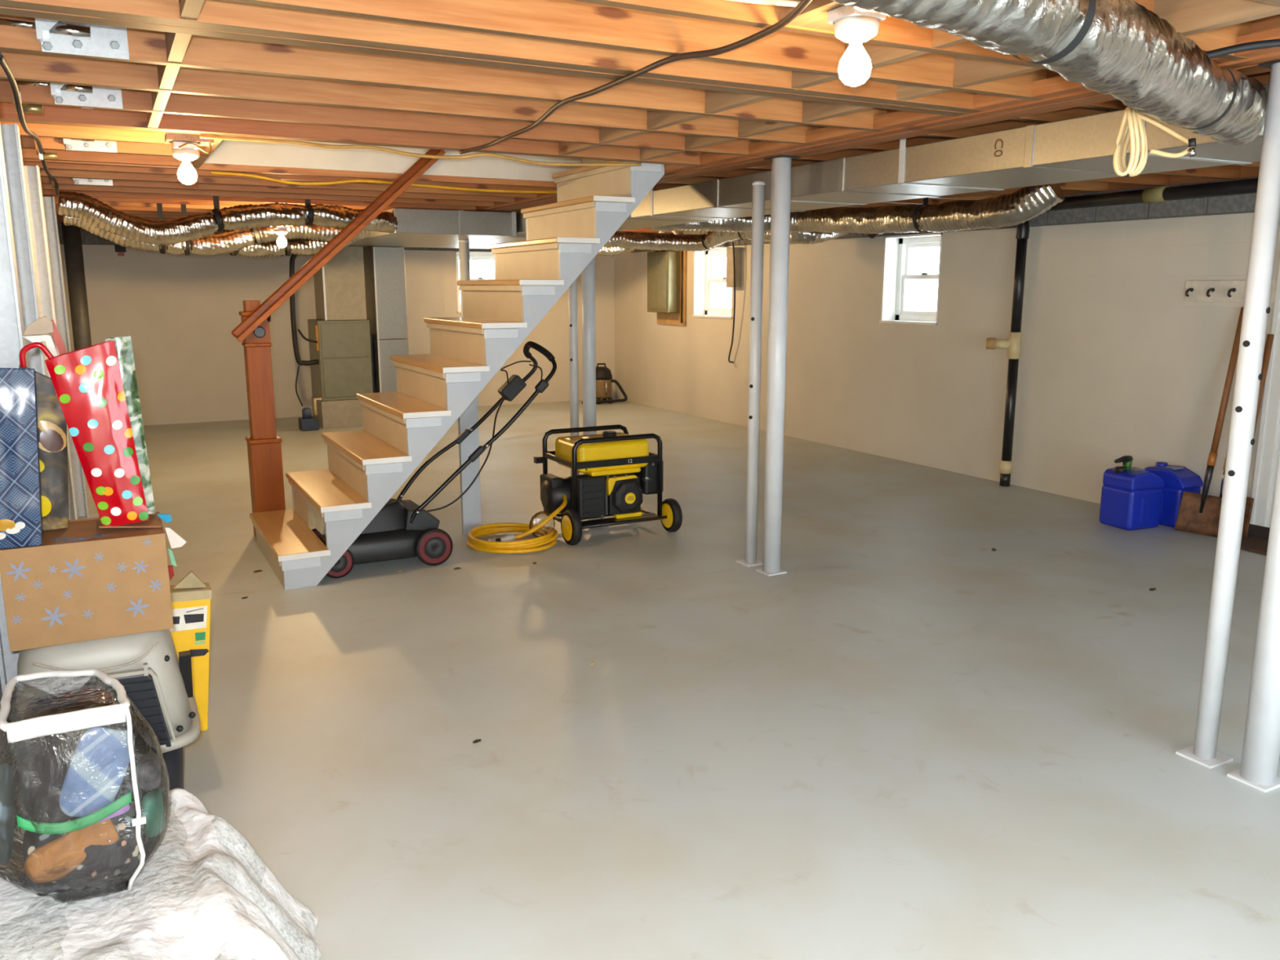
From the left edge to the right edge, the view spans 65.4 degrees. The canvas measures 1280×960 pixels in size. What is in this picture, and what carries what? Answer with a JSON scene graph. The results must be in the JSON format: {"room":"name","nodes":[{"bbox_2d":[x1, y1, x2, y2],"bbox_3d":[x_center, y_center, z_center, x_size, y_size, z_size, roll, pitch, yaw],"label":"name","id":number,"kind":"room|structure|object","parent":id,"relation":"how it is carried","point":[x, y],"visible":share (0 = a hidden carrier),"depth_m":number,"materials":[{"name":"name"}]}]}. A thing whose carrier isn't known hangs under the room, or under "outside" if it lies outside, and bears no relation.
{"room":"unfinished basement","nodes":[
{"label":"unfinished basement","id":0,"kind":"room"},
{"bbox_2d":[0,676,16,816],"bbox_3d":[-3.152,-0.618,4.864,0.250,2.420,13.700,-6,12,-27],"label":"wall","id":1,"kind":"structure","parent":0,"point":[1,690],"depth_m":2.92,"materials":[{"name":"paint"}]},
{"bbox_2d":[57,220,614,425],"bbox_3d":[-3.304,-2.053,12.263,7.060,2.420,0.250,-6,12,-27],"label":"wall","id":2,"kind":"structure","parent":0,"point":[180,314],"depth_m":11.42,"materials":[{"name":"paint"}]},
{"bbox_2d":[454,250,494,313],"bbox_3d":[-2.038,-2.546,12.835,0.750,0.770,0.260,-6,12,-27],"label":"window","id":3,"kind":"structure","parent":2,"relation":"in","point":[485,255],"depth_m":12.78,"materials":[{"name":"white paint"}]},
{"bbox_2d":[203,135,581,181],"bbox_3d":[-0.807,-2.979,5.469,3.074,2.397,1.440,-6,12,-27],"label":"ceiling panel","id":4,"kind":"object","parent":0,"point":[228,152],"depth_m":6.04,"materials":[{"name":"white paint"}]},
{"bbox_2d":[0,0,1279,233],"bbox_3d":[-0.146,-2.002,6.225,7.060,0.280,13.700,-6,12,-27],"label":"ceiling","id":5,"kind":"structure","parent":0,"point":[455,75],"depth_m":3.47,"materials":[{"name":"brown wood"}]},
{"bbox_2d":[0,51,58,195],"bbox_3d":[-2.844,-1.526,4.739,0.038,0.070,4.800,-6,12,-27],"label":"cable","id":6,"kind":"object","parent":5,"relation":"attached to","point":[3,64],"visible":0.97,"depth_m":3.37,"materials":[{"name":"black rubber"}]},
{"bbox_2d":[17,91,43,114],"bbox_3d":[-2.093,-1.289,3.416,0.075,0.070,0.030,-6,12,-27],"label":"clamp","id":7,"kind":"object","parent":6,"relation":"attached to","point":[27,108],"visible":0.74,"depth_m":3.41,"materials":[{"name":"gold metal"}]},
{"bbox_2d":[38,150,57,159],"bbox_3d":[-2.759,-1.528,4.647,0.075,0.070,0.030,-6,12,-27],"label":"clamp","id":8,"kind":"object","parent":6,"relation":"attached to","point":[46,155],"visible":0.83,"depth_m":4.64,"materials":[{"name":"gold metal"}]},
{"bbox_2d":[0,17,129,59],"bbox_3d":[-1.623,-1.238,2.787,0.345,0.130,0.090,-6,12,-27],"label":"bracket","id":9,"kind":"object","parent":5,"relation":"attached to","point":[60,37],"visible":0.91,"depth_m":2.82,"materials":[{"name":"metal"}]},
{"bbox_2d":[11,80,123,110],"bbox_3d":[-2.060,-1.395,3.593,0.345,0.130,0.090,-6,12,-27],"label":"bracket","id":10,"kind":"object","parent":5,"relation":"attached to","point":[63,94],"visible":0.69,"depth_m":3.63,"materials":[{"name":"metal"}]},
{"bbox_2d":[34,137,117,155],"bbox_3d":[-2.715,-1.629,4.802,0.345,0.130,0.090,-6,12,-27],"label":"bracket","id":11,"kind":"object","parent":5,"relation":"attached to","point":[77,144],"visible":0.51,"depth_m":4.85,"materials":[{"name":"metal"}]},
{"bbox_2d":[51,177,113,188],"bbox_3d":[-3.588,-1.942,6.414,0.345,0.130,0.090,-6,12,-27],"label":"bracket","id":12,"kind":"object","parent":5,"relation":"attached to","point":[77,180],"visible":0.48,"depth_m":6.46,"materials":[{"name":"metal"}]},
{"bbox_2d":[164,132,214,146],"bbox_3d":[-1.983,-1.498,4.386,0.190,0.029,0.130,-6,12,-27],"label":"board","id":13,"kind":"object","parent":5,"relation":"attached to","point":[170,138],"visible":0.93,"depth_m":4.33,"materials":[{"name":"brown wood"}]},
{"bbox_2d":[171,141,211,184],"bbox_3d":[-1.974,-1.401,4.399,0.160,0.187,0.130,-6,12,-27],"label":"bulb","id":14,"kind":"object","parent":13,"relation":"attached to","point":[184,151],"visible":1,"depth_m":4.37,"materials":[{"name":"glass"}]},
{"bbox_2d":[273,226,288,247],"bbox_3d":[-2.960,-2.079,8.215,0.110,0.316,0.110,-6,12,-27],"label":"bulb","id":15,"kind":"object","parent":5,"relation":"hanging from","point":[281,242],"visible":0.9,"depth_m":8.20,"materials":[{"name":"glass"}]},
{"bbox_2d":[210,170,556,193],"bbox_3d":[-1.492,-1.847,6.241,2.211,0.054,0.039,-6,12,-27],"label":"cable","id":16,"kind":"object","parent":5,"relation":"attached to","point":[211,171],"visible":0.93,"depth_m":6.15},
{"bbox_2d":[200,134,641,166],"bbox_3d":[-0.957,-1.576,4.825,2.161,0.039,0.050,-6,12,-27],"label":"cable","id":17,"kind":"object","parent":5,"relation":"attached to","point":[202,136],"visible":1,"depth_m":4.75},
{"bbox_2d":[348,208,526,248],"bbox_3d":[-1.829,-2.474,9.954,2.010,0.210,2.995,-6,12,-27],"label":"duct","id":18,"kind":"object","parent":5,"relation":"hanging from","point":[416,228],"visible":0.7,"depth_m":8.58,"materials":[{"name":"metal"}]},
{"bbox_2d":[63,203,370,256],"bbox_3d":[-3.498,-2.129,8.447,2.410,0.456,0.228,-6,12,-27],"label":"flexible duct","id":19,"kind":"object","parent":18,"relation":"attached to","point":[228,242],"visible":0.52,"depth_m":8.36,"materials":[{"name":"metal"}]},
{"bbox_2d":[57,191,397,245],"bbox_3d":[-2.968,-1.970,7.513,2.457,0.414,0.393,-8,13,-34],"label":"flexible duct","id":20,"kind":"object","parent":18,"relation":"attached to","point":[94,211],"visible":0.94,"depth_m":7.32,"materials":[{"name":"metal"}]},
{"bbox_2d":[223,230,357,257],"bbox_3d":[-3.252,-2.274,9.183,1.291,0.453,0.252,-8,13,-34],"label":"flexible duct","id":21,"kind":"object","parent":18,"relation":"attached to","point":[299,246],"visible":0.43,"depth_m":9.17,"materials":[{"name":"metal"}]},
{"bbox_2d":[603,231,848,251],"bbox_3d":[0.577,-2.399,9.598,2.962,0.365,0.814,8,13,35],"label":"flexible duct","id":22,"kind":"object","parent":18,"relation":"attached to","point":[631,240],"visible":0.48,"depth_m":9.96,"materials":[{"name":"metal"}]},
{"bbox_2d":[596,246,635,256],"bbox_3d":[-0.673,-2.772,11.516,1.436,0.364,0.270,-2,11,-11],"label":"flexible duct","id":23,"kind":"object","parent":5,"relation":"hanging from","point":[605,251],"visible":0.12,"depth_m":11.55,"materials":[{"name":"metal"}]},
{"bbox_2d":[458,0,812,154],"bbox_3d":[-0.200,-1.328,3.507,0.134,0.025,3.010,-5,12,-24],"label":"power cable","id":24,"kind":"object","parent":5,"relation":"attached to","point":[803,4],"visible":1,"depth_m":2.88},
{"bbox_2d":[778,0,843,31],"bbox_3d":[0.498,-1.153,2.435,0.170,0.024,0.301,-6,12,-27],"label":"board","id":25,"kind":"object","parent":5,"relation":"attached to","point":[815,15],"visible":0.4,"depth_m":2.48,"materials":[{"name":"brown wood"}]},
{"bbox_2d":[725,0,800,7],"bbox_3d":[0.216,-1.157,2.345,0.853,0.056,0.045,-6,13,-30],"label":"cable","id":26,"kind":"object","parent":25,"relation":"attached to","point":[794,3],"visible":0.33,"depth_m":2.41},
{"bbox_2d":[827,4,886,86],"bbox_3d":[0.521,-1.046,2.410,0.110,0.176,0.110,-6,12,-27],"label":"bulb","id":27,"kind":"object","parent":25,"relation":"attached to","point":[853,26],"visible":0.95,"depth_m":2.38,"materials":[{"name":"glass"}]},
{"bbox_2d":[651,183,1064,234],"bbox_3d":[1.532,-1.960,7.311,3.348,0.355,0.885,10,15,42],"label":"flexible duct","id":28,"kind":"object","parent":5,"relation":"hanging from","point":[1026,203],"visible":0.77,"depth_m":6.76,"materials":[{"name":"metal"}]},
{"bbox_2d":[515,84,1268,233],"bbox_3d":[1.112,-1.646,5.360,0.652,0.269,8.392,-6,12,-27],"label":"duct","id":29,"kind":"object","parent":5,"relation":"hanging from","point":[1079,148],"visible":0.69,"depth_m":4.39,"materials":[{"name":"metal"}]},
{"bbox_2d":[831,0,1267,145],"bbox_3d":[1.116,-1.040,2.349,2.380,0.273,0.281,-11,15,-44],"label":"flexible duct","id":30,"kind":"object","parent":5,"relation":"hanging from","point":[1123,50],"visible":0.99,"depth_m":2.12,"materials":[{"name":"metal"}]},
{"bbox_2d":[1112,106,1196,177],"bbox_3d":[1.613,-1.090,3.128,0.095,0.254,0.251,-6,12,-27],"label":"coil","id":31,"kind":"object","parent":30,"relation":"hanging from","point":[1132,127],"visible":0.98,"depth_m":3.17,"materials":[{"name":"beige plastic"}]},
{"bbox_2d":[1204,39,1279,58],"bbox_3d":[1.904,-1.140,2.610,0.815,0.054,0.043,2,11,10],"label":"cable","id":32,"kind":"object","parent":5,"relation":"attached to","point":[1273,42],"visible":0.88,"depth_m":2.66,"materials":[{"name":"black rubber"}]},
{"bbox_2d":[13,398,1279,959],"bbox_3d":[-0.146,0.339,6.679,7.060,0.150,13.700,-6,12,-27],"label":"floor","id":33,"kind":"structure","parent":0,"point":[914,738],"depth_m":3.60,"materials":[{"name":"paint"}]},
{"bbox_2d":[0,125,28,808],"bbox_3d":[-1.796,-0.065,2.880,0.215,2.090,0.130,-6,12,-27],"label":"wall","id":34,"kind":"structure","parent":33,"relation":"on","point":[11,323],"depth_m":2.82,"materials":[{"name":"paint"}]},
{"bbox_2d":[0,123,47,376],"bbox_3d":[-2.233,-0.221,3.686,0.215,2.090,0.130,-6,12,-27],"label":"support post","id":35,"kind":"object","parent":33,"relation":"on","point":[11,138],"depth_m":3.57,"materials":[{"name":"metal"}]},
{"bbox_2d":[23,165,78,519],"bbox_3d":[-2.888,-0.455,4.895,0.215,2.090,0.130,-6,12,-27],"label":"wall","id":36,"kind":"structure","parent":33,"relation":"on","point":[32,174],"depth_m":4.79,"materials":[{"name":"paint"}]},
{"bbox_2d":[42,196,98,519],"bbox_3d":[-3.761,-0.768,6.507,0.215,2.090,0.130,-6,12,-27],"label":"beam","id":37,"kind":"structure","parent":33,"relation":"on","point":[49,202],"depth_m":6.45,"materials":[{"name":"wood"}]},
{"bbox_2d":[61,222,91,351],"bbox_3d":[-5.338,-1.371,9.534,0.160,2.121,0.148,-6,12,-27],"label":"pipe","id":38,"kind":"object","parent":33,"relation":"on","point":[72,239],"visible":0.41,"depth_m":9.39,"materials":[{"name":"grey metal"}]},
{"bbox_2d":[13,629,199,807],"bbox_3d":[-1.527,0.689,2.868,0.464,0.616,0.470,-6,12,-27],"label":"pet carrier","id":39,"kind":"object","parent":33,"relation":"on","point":[149,669],"visible":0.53,"depth_m":2.70,"materials":[{"name":"beige plastic"}]},
{"bbox_2d":[0,511,173,651],"bbox_3d":[-1.504,0.257,2.722,0.379,0.282,0.296,-6,12,-27],"label":"cardboard box","id":40,"kind":"object","parent":39,"relation":"on","point":[86,580],"visible":0.98,"depth_m":2.60,"materials":[{"name":"brown"}]},
{"bbox_2d":[0,368,43,548],"bbox_3d":[-1.597,-0.059,2.496,0.182,0.455,0.091,-6,12,-27],"label":"gift bag","id":41,"kind":"object","parent":40,"relation":"on","point":[20,503],"visible":1,"depth_m":2.48,"materials":[{"name":"blue paper"}]},
{"bbox_2d":[18,364,68,530],"bbox_3d":[-1.606,-0.089,2.678,0.140,0.445,0.077,-6,12,-27],"label":"gift bag","id":42,"kind":"object","parent":40,"relation":"on","point":[51,422],"visible":0.54,"depth_m":2.67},
{"bbox_2d":[22,315,66,356],"bbox_3d":[-1.557,-0.362,2.614,0.104,0.134,0.035,-6,12,-27],"label":"tissue paper","id":43,"kind":"object","parent":42,"relation":"in","point":[42,326],"visible":0.74,"depth_m":2.60,"materials":[{"name":"paper"}]},
{"bbox_2d":[18,339,149,526],"bbox_3d":[-1.474,-0.121,2.652,0.259,0.498,0.116,-6,12,-27],"label":"gift bag","id":44,"kind":"object","parent":40,"relation":"on","point":[87,383],"visible":1,"depth_m":2.62,"materials":[{"name":"red paper"}]},
{"bbox_2d":[105,335,155,514],"bbox_3d":[-1.423,-0.150,2.785,0.082,0.500,0.070,-6,12,-27],"label":"gift bag","id":45,"kind":"object","parent":40,"relation":"on","point":[123,345],"visible":0.56,"depth_m":2.76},
{"bbox_2d":[164,526,186,548],"bbox_3d":[-1.310,0.160,2.813,0.052,0.062,0.012,-6,12,-27],"label":"scrap","id":46,"kind":"object","parent":40,"relation":"in","point":[175,540],"visible":1,"depth_m":2.81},
{"bbox_2d":[119,746,183,807],"bbox_3d":[-1.532,0.858,2.901,0.380,0.270,0.410,-6,12,-27],"label":"tray","id":47,"kind":"object","parent":39,"relation":"on","point":[173,759],"depth_m":2.80,"materials":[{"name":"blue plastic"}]},
{"bbox_2d":[0,787,321,959],"bbox_3d":[-0.930,0.999,1.959,0.690,0.347,1.633,-6,12,-27],"label":"quilt","id":48,"kind":"object","parent":33,"relation":"on","point":[204,892],"visible":0.66,"depth_m":1.99,"materials":[{"name":"white fabric"}]},
{"bbox_2d":[0,669,169,903],"bbox_3d":[-1.137,0.619,1.992,0.345,0.410,0.290,1,11,5],"label":"bag","id":49,"kind":"object","parent":48,"relation":"on","point":[118,712],"visible":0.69,"depth_m":2.00,"materials":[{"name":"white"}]},
{"bbox_2d":[0,763,14,864],"bbox_3d":[-1.251,0.652,1.954,0.051,0.195,0.124,-6,12,-27],"label":"folded garment","id":50,"kind":"object","parent":49,"relation":"in","point":[6,775],"visible":1,"depth_m":1.92,"materials":[{"name":"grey fabric"}]},
{"bbox_2d":[16,723,122,822],"bbox_3d":[-1.135,0.559,1.989,0.179,0.213,0.194,-6,12,-27],"label":"folded garment","id":51,"kind":"object","parent":49,"relation":"in","point":[43,762],"visible":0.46,"depth_m":1.90,"materials":[{"name":"black fabric"}]},
{"bbox_2d":[23,688,111,728],"bbox_3d":[-1.130,0.456,1.971,0.150,0.036,0.166,-6,12,-27],"label":"folded garment","id":52,"kind":"object","parent":51,"relation":"on","point":[44,706],"visible":0.52,"depth_m":1.97,"materials":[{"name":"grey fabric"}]},
{"bbox_2d":[23,818,119,883],"bbox_3d":[-1.100,0.714,1.929,0.161,0.108,0.038,-7,13,-33],"label":"folded garment","id":53,"kind":"object","parent":49,"relation":"in","point":[52,860],"visible":0.84,"depth_m":1.91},
{"bbox_2d":[16,791,131,834],"bbox_3d":[-1.073,0.641,1.897,0.190,0.050,0.017,-6,12,-27],"label":"strap","id":54,"kind":"object","parent":49,"relation":"attached to","point":[89,820],"visible":1,"depth_m":1.89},
{"bbox_2d":[22,796,143,896],"bbox_3d":[-1.122,0.732,2.012,0.209,0.143,0.191,-6,12,-27],"label":"folded garment","id":55,"kind":"object","parent":49,"relation":"in","point":[100,864],"visible":0.48,"depth_m":1.95,"materials":[{"name":"black fabric"}]},
{"bbox_2d":[58,726,134,817],"bbox_3d":[-1.047,0.562,1.923,0.137,0.181,0.034,-6,12,-27],"label":"folded garment","id":56,"kind":"object","parent":49,"relation":"in","point":[97,768],"visible":0.96,"depth_m":1.91,"materials":[{"name":"blue fabric"}]},
{"bbox_2d":[88,804,129,822],"bbox_3d":[-1.032,0.645,1.938,0.072,0.032,0.017,-5,12,-24],"label":"folded garment","id":57,"kind":"object","parent":49,"relation":"in","point":[126,808],"visible":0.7,"depth_m":1.94,"materials":[{"name":"purple fabric"}]},
{"bbox_2d":[142,787,164,837],"bbox_3d":[-0.997,0.681,2.042,0.040,0.087,0.072,-6,12,-27],"label":"folded garment","id":58,"kind":"object","parent":49,"relation":"in","point":[152,801],"visible":0.97,"depth_m":2.02,"materials":[{"name":"green fabric"}]},
{"bbox_2d":[136,754,161,789],"bbox_3d":[-1.005,0.597,2.041,0.046,0.066,0.078,-6,12,-27],"label":"folded garment","id":59,"kind":"object","parent":58,"relation":"on","point":[148,775],"visible":1,"depth_m":2.02,"materials":[{"name":"grey fabric"}]},
{"bbox_2d":[169,570,211,731],"bbox_3d":[-1.597,0.597,3.461,0.226,0.570,0.103,-6,12,-27],"label":"carton","id":60,"kind":"object","parent":33,"relation":"on","point":[190,597],"visible":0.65,"depth_m":3.43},
{"bbox_2d":[169,605,207,631],"bbox_3d":[-1.576,0.475,3.391,0.198,0.085,0.001,-6,12,-27],"label":"print","id":61,"kind":"object","parent":60,"relation":"attached to","point":[185,618],"depth_m":3.41},
{"bbox_2d":[183,613,204,623],"bbox_3d":[-1.528,0.473,3.416,0.063,0.034,0.001,-6,12,-27],"label":"print","id":62,"kind":"object","parent":60,"relation":"attached to","point":[188,618],"depth_m":3.42},
{"bbox_2d":[189,648,208,657],"bbox_3d":[-1.521,0.595,3.443,0.062,0.029,0.001,-6,12,-27],"label":"print","id":63,"kind":"object","parent":60,"relation":"attached to","point":[194,652],"depth_m":3.44},
{"bbox_2d":[238,300,285,537],"bbox_3d":[-2.301,-0.358,6.074,0.188,1.450,0.182,-6,12,-27],"label":"newel post","id":64,"kind":"object","parent":33,"relation":"on","point":[264,444],"visible":0.84,"depth_m":6.01,"materials":[{"name":"brown wood"}]},
{"bbox_2d":[231,149,445,342],"bbox_3d":[-1.803,-1.447,6.019,1.318,1.186,0.084,-6,12,-27],"label":"handrail","id":65,"kind":"object","parent":64,"relation":"attached to","point":[264,312],"visible":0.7,"depth_m":5.97,"materials":[{"name":"brown wood"}]},
{"bbox_2d":[297,407,319,431],"bbox_3d":[-3.608,-0.666,10.838,0.180,0.240,0.200,-6,12,-27],"label":"pump","id":66,"kind":"object","parent":33,"relation":"on","point":[307,422],"visible":1,"depth_m":10.78,"materials":[{"name":"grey plastic"}]},
{"bbox_2d":[307,245,373,428],"bbox_3d":[-3.368,-1.598,11.128,0.571,1.960,0.610,-6,12,-27],"label":"furnace","id":67,"kind":"object","parent":33,"relation":"on","point":[340,329],"visible":0.77,"depth_m":10.89,"materials":[{"name":"grey metal"}]},
{"bbox_2d":[288,253,318,365],"bbox_3d":[-3.611,-1.865,10.661,0.258,1.278,0.050,-6,12,-27],"label":"refrigerant line","id":68,"kind":"object","parent":67,"relation":"attached to","point":[292,308],"visible":0.78,"depth_m":10.64,"materials":[{"name":"black rubber"}]},
{"bbox_2d":[369,333,374,392],"bbox_3d":[-3.111,-1.170,11.442,0.065,1.000,0.250,-6,12,-27],"label":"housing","id":69,"kind":"object","parent":33,"relation":"on","point":[371,335],"visible":0.11,"depth_m":11.31,"materials":[{"name":"beige metal"}]},
{"bbox_2d":[363,246,408,392],"bbox_3d":[-2.886,-1.647,11.381,0.348,1.960,0.507,-6,12,-27],"label":"duct","id":70,"kind":"object","parent":33,"relation":"on","point":[384,275],"visible":0.6,"depth_m":11.13,"materials":[{"name":"metal"}]},
{"bbox_2d":[311,341,556,577],"bbox_3d":[-1.167,-0.167,5.716,1.446,1.211,0.540,-6,12,-27],"label":"lawn mower","id":71,"kind":"object","parent":33,"relation":"on","point":[402,528],"depth_m":5.55,"materials":[{"name":"grey metal"}]},
{"bbox_2d":[249,159,664,590],"bbox_3d":[-1.101,-0.824,5.851,2.253,2.450,1.106,-6,12,-27],"label":"staircase","id":72,"kind":"structure","parent":33,"relation":"on","point":[366,467],"depth_m":5.61,"materials":[{"name":"grey paint"}]},
{"bbox_2d":[458,240,470,362],"bbox_3d":[-1.677,-1.321,9.680,0.120,1.967,0.120,-6,12,-27],"label":"steel column","id":73,"kind":"structure","parent":33,"relation":"on","point":[464,245],"depth_m":9.50,"materials":[{"name":"white metal"}]},
{"bbox_2d":[466,494,567,553],"bbox_3d":[-0.762,0.253,6.012,0.575,0.272,0.568,2,11,9],"label":"coil","id":74,"kind":"object","parent":33,"relation":"on","point":[504,544],"visible":1,"depth_m":5.93,"materials":[{"name":"yellow rubber"}]},
{"bbox_2d":[528,511,555,537],"bbox_3d":[-0.596,0.273,6.076,0.170,0.169,0.060,-6,12,-27],"label":"plastic package","id":75,"kind":"object","parent":33,"relation":"on","point":[531,522],"visible":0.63,"depth_m":6.07,"materials":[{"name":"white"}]},
{"bbox_2d":[568,278,579,475],"bbox_3d":[-0.491,-0.976,7.367,0.120,2.170,0.120,-6,12,-27],"label":"steel column","id":76,"kind":"structure","parent":33,"relation":"on","point":[572,289],"depth_m":7.36,"materials":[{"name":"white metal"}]},
{"bbox_2d":[581,257,596,474],"bbox_3d":[-0.372,-0.953,7.252,0.120,2.170,0.157,-6,12,-27],"label":"steel column","id":77,"kind":"structure","parent":33,"relation":"on","point":[588,274],"depth_m":7.21,"materials":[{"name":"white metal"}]},
{"bbox_2d":[582,363,627,404],"bbox_3d":[-0.518,-1.290,13.291,0.674,0.531,0.326,-6,12,-27],"label":"shop vacuum","id":78,"kind":"object","parent":33,"relation":"on","point":[604,380],"visible":0.84,"depth_m":13.21,"materials":[{"name":"black plastic"}]},
{"bbox_2d":[595,379,611,398],"bbox_3d":[-0.514,-1.226,13.329,0.280,0.250,0.277,-6,12,-27],"label":"canister","id":79,"kind":"object","parent":78,"relation":"on","point":[603,387],"depth_m":13.21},
{"bbox_2d":[533,424,682,545],"bbox_3d":[-0.212,0.014,6.307,0.757,0.630,0.653,-6,12,-27],"label":"generator","id":80,"kind":"object","parent":33,"relation":"on","point":[618,468],"visible":1,"depth_m":6.20,"materials":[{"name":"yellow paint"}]},
{"bbox_2d":[735,181,765,566],"bbox_3d":[0.624,-0.549,5.423,0.120,2.072,0.120,-6,12,-27],"label":"steel column","id":81,"kind":"structure","parent":33,"relation":"on","point":[750,559],"depth_m":5.39,"materials":[{"name":"white metal"}]},
{"bbox_2d":[755,155,800,576],"bbox_3d":[0.718,-0.563,5.241,0.120,2.170,0.157,-6,12,-27],"label":"steel column","id":82,"kind":"structure","parent":33,"relation":"on","point":[782,164],"depth_m":5.19,"materials":[{"name":"white metal"}]},
{"bbox_2d":[986,220,1029,486],"bbox_3d":[2.800,-1.015,7.668,0.254,2.132,0.157,5,12,25],"label":"stack","id":83,"kind":"object","parent":33,"relation":"on","point":[1013,344],"visible":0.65,"depth_m":7.59,"materials":[{"name":"black plastic"}]},
{"bbox_2d":[1098,455,1164,530],"bbox_3d":[3.198,0.071,6.459,0.304,0.460,0.264,-4,12,-22],"label":"can","id":84,"kind":"object","parent":33,"relation":"on","point":[1131,500],"visible":1,"depth_m":6.37,"materials":[{"name":"blue plastic"}]},
{"bbox_2d":[1144,461,1203,527],"bbox_3d":[3.477,0.094,6.528,0.228,0.390,0.322,-6,12,-27],"label":"can","id":85,"kind":"object","parent":33,"relation":"on","point":[1176,479],"visible":0.45,"depth_m":6.43,"materials":[{"name":"blue plastic"}]},
{"bbox_2d":[1173,306,1243,537],"bbox_3d":[3.560,-0.346,6.131,0.331,1.411,0.172,-2,11,-10],"label":"shovel","id":86,"kind":"object","parent":33,"relation":"on","point":[1197,513],"visible":0.91,"depth_m":6.21,"materials":[{"name":"metal"}]},
{"bbox_2d":[1199,465,1214,513],"bbox_3d":[3.546,0.043,6.234,0.079,0.333,0.041,-6,12,-27],"label":"socket","id":87,"kind":"object","parent":86,"relation":"attached to","point":[1206,501],"depth_m":6.22,"materials":[{"name":"metal"}]},
{"bbox_2d":[1219,449,1227,497],"bbox_3d":[3.654,-0.332,6.157,0.190,1.358,0.200,-10,15,-42],"label":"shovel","id":88,"kind":"object","parent":33,"relation":"on","point":[1224,464],"visible":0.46,"depth_m":6.19,"materials":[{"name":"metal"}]},
{"bbox_2d":[1219,471,1225,497],"bbox_3d":[3.636,0.070,6.207,0.064,0.320,0.040,-6,12,-27],"label":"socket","id":89,"kind":"object","parent":88,"relation":"attached to","point":[1223,477],"depth_m":6.19,"materials":[{"name":"silver metal"}]},
{"bbox_2d":[1175,59,1279,768],"bbox_3d":[1.869,-0.147,3.095,0.120,2.170,0.120,-6,12,-27],"label":"steel column","id":90,"kind":"structure","parent":33,"relation":"on","point":[1256,308],"depth_m":3.07,"materials":[{"name":"white metal"}]},
{"bbox_2d":[1226,449,1279,792],"bbox_3d":[1.951,-0.118,2.944,0.120,2.170,0.157,-6,12,-27],"label":"steel column","id":91,"kind":"structure","parent":33,"relation":"on","point":[1258,770],"depth_m":3.06,"materials":[{"name":"white metal"}]},
{"bbox_2d":[1240,536,1268,555],"bbox_3d":[3.842,0.439,5.720,0.320,0.020,0.840,-6,12,-27],"label":"door mat","id":92,"kind":"object","parent":33,"relation":"on","point":[1256,544],"visible":0.45,"depth_m":5.94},
{"bbox_2d":[1241,333,1274,537],"bbox_3d":[3.708,-0.266,6.115,0.124,1.251,0.209,-10,15,-42],"label":"shovel","id":93,"kind":"object","parent":33,"relation":"on","point":[1249,502],"visible":0.25,"depth_m":6.03,"materials":[{"name":"wood"}]},
{"bbox_2d":[1247,524,1270,538],"bbox_3d":[3.845,0.338,6.072,0.017,0.085,0.400,-6,12,-27],"label":"board","id":94,"kind":"object","parent":33,"relation":"on","point":[1257,531],"visible":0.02,"depth_m":6.13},
{"bbox_2d":[613,165,1279,503],"bbox_3d":[2.861,-1.227,8.004,0.250,2.420,13.700,-6,12,-27],"label":"wall","id":95,"kind":"structure","parent":0,"point":[1114,362],"depth_m":7.75,"materials":[{"name":"paint"}]},
{"bbox_2d":[647,249,687,325],"bbox_3d":[0.309,-2.444,12.154,0.209,1.090,0.680,-6,12,-27],"label":"electrical panel","id":96,"kind":"object","parent":95,"relation":"attached to","point":[667,270],"visible":0.88,"depth_m":12.00,"materials":[{"name":"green metal"}]},
{"bbox_2d":[692,245,733,318],"bbox_3d":[0.931,-2.270,11.464,0.260,0.790,0.840,-6,12,-27],"label":"window","id":97,"kind":"structure","parent":95,"relation":"in","point":[704,261],"depth_m":11.77,"materials":[{"name":"white paint"}]},
{"bbox_2d":[725,242,741,363],"bbox_3d":[1.025,-1.943,10.978,0.119,1.311,0.179,-6,12,-27],"label":"switch box","id":98,"kind":"object","parent":95,"relation":"attached to","point":[733,254],"visible":1,"depth_m":10.88,"materials":[{"name":"metal"}]},
{"bbox_2d":[879,232,942,325],"bbox_3d":[2.439,-1.745,8.679,0.260,0.760,0.700,-6,12,-27],"label":"window","id":99,"kind":"structure","parent":95,"relation":"in","point":[897,248],"depth_m":8.91,"materials":[{"name":"white paint"}]},
{"bbox_2d":[1045,177,1257,211],"bbox_3d":[1.999,-2.313,8.999,0.098,0.161,9.101,-6,12,-27],"label":"pipe","id":100,"kind":"object","parent":95,"relation":"attached to","point":[1160,193],"visible":0.27,"depth_m":6.42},
{"bbox_2d":[1184,280,1277,302],"bbox_3d":[3.644,-1.167,6.161,0.074,0.135,0.610,-6,12,-27],"label":"hook rail","id":101,"kind":"object","parent":95,"relation":"attached to","point":[1196,291],"visible":0.73,"depth_m":6.24,"materials":[{"name":"wood"}]},
{"bbox_2d":[1249,262,1279,528],"bbox_3d":[4.136,-0.531,5.614,0.226,1.965,1.075,-6,12,-27],"label":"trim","id":102,"kind":"structure","parent":95,"relation":"attached to","point":[1268,442],"depth_m":6.05,"materials":[{"name":"white paint"}]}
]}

